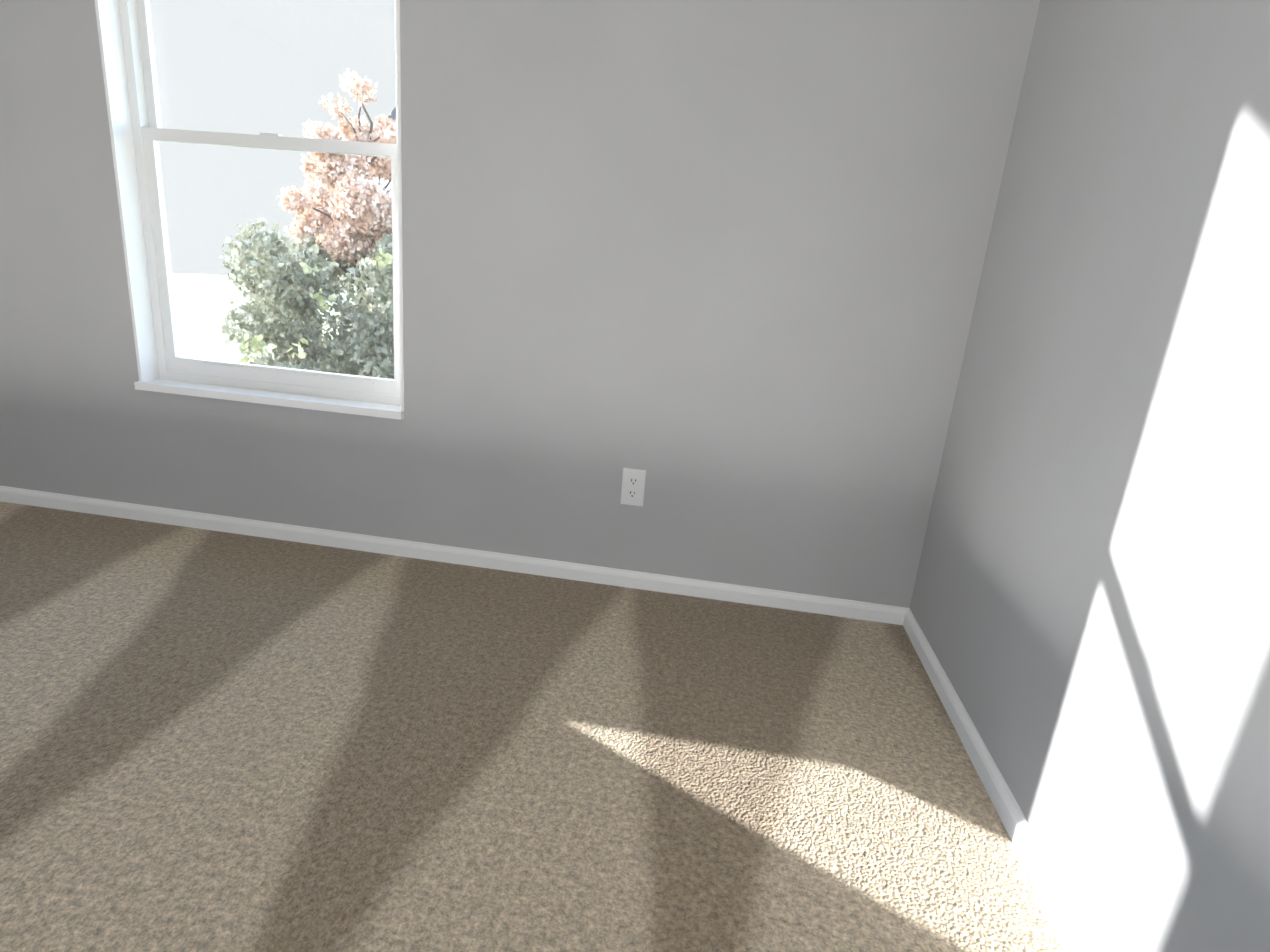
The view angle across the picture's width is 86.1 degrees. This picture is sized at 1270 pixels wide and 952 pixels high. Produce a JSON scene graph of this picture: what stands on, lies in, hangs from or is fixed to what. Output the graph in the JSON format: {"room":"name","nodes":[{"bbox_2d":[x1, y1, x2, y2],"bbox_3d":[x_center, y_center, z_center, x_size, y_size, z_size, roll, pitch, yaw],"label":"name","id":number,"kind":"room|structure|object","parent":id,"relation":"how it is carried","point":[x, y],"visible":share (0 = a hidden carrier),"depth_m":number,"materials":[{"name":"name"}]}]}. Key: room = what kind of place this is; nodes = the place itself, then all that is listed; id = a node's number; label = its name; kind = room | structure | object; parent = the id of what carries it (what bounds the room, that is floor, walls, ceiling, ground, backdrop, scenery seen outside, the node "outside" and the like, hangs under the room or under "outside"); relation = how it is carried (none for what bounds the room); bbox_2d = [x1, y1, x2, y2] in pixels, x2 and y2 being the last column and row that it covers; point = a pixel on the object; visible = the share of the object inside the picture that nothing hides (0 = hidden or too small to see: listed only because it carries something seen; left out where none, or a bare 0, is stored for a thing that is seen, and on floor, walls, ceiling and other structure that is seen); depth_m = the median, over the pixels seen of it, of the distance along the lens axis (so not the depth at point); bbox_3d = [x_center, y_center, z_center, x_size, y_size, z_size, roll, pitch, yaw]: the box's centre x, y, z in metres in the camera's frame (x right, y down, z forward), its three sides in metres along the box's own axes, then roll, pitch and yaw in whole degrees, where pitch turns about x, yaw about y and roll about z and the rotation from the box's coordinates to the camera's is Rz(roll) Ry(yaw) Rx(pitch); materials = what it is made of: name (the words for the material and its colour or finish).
{"room":"empty room","nodes":[
{"label":"empty room","id":0,"kind":"room"},
{"bbox_2d":[0,0,1039,607],"bbox_3d":[-1.132,-0.980,2.037,4.597,2.440,0.130,7,16,6],"label":"wall","id":1,"kind":"structure","parent":0,"point":[712,268],"depth_m":1.96,"materials":[{"name":"grey paint"}]},
{"bbox_2d":[94,0,403,419],"bbox_3d":[-1.102,-1.005,1.983,0.911,1.597,0.092,7,16,6],"label":"window frame","id":2,"kind":"object","parent":1,"relation":"attached to","point":[116,87],"visible":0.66,"depth_m":2.11,"materials":[{"name":"white wood"}]},
{"bbox_2d":[118,0,400,405],"bbox_3d":[-1.091,-1.031,2.052,0.891,1.563,0.063,7,16,6],"label":"window","id":3,"kind":"structure","parent":1,"relation":"in","point":[150,132],"depth_m":2.11,"materials":[{"name":"white plastic"}]},
{"bbox_2d":[0,486,899,624],"bbox_3d":[-1.241,0.182,2.296,4.197,0.054,0.013,7,16,6],"label":"baseboard","id":4,"kind":"structure","parent":1,"relation":"attached to","point":[831,606],"depth_m":2.21,"materials":[{"name":"white wood"}]},
{"bbox_2d":[620,468,645,506],"bbox_3d":[-0.006,0.035,2.080,0.070,0.115,0.008,7,16,6],"label":"electrical outlet","id":5,"kind":"object","parent":1,"relation":"attached to","point":[633,486],"visible":1,"depth_m":2.08,"materials":[{"name":"white plastic"}]},
{"bbox_2d":[0,501,1066,951],"bbox_3d":[-1.521,0.783,0.434,4.597,0.120,4.223,7,16,6],"label":"floor","id":6,"kind":"structure","parent":0,"point":[214,741],"depth_m":1.33,"materials":[{"name":"carpet"}]},
{"bbox_2d":[910,0,1269,951],"bbox_3d":[0.747,-0.168,-0.223,0.200,2.440,4.093,7,16,6],"label":"wall","id":7,"kind":"structure","parent":0,"point":[1090,604],"depth_m":1.06,"materials":[{"name":"grey paint"}]},
{"bbox_2d":[900,607,1099,951],"bbox_3d":[0.556,0.935,0.215,0.013,0.054,3.840,7,16,6],"label":"baseboard","id":8,"kind":"structure","parent":7,"relation":"attached to","point":[1062,912],"depth_m":1.29,"materials":[{"name":"white wood"}]},
{"label":"outside","id":9,"kind":"structure","parent":0,"visible":0},
{"bbox_2d":[172,273,372,383],"bbox_3d":[-5.073,-4.103,18.704,40.000,0.200,32.217,7,16,6],"label":"ground","id":10,"kind":"structure","parent":9,"point":[195,330],"depth_m":15.65,"materials":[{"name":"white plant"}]},
{"bbox_2d":[220,68,399,405],"bbox_3d":[-2.122,-1.799,6.158,3.659,3.848,4.349,7,16,6],"label":"autumn tree","id":11,"kind":"object","parent":10,"relation":"on","point":[332,248],"depth_m":5.92,"materials":[{"name":"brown plant"}]},
{"bbox_2d":[358,106,395,299],"bbox_3d":[-3.222,-5.937,14.767,2.376,5.788,7.130,7,16,6],"label":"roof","id":12,"kind":"structure","parent":10,"relation":"on","point":[393,115],"depth_m":11.75,"materials":[{"name":"white"}]}
]}

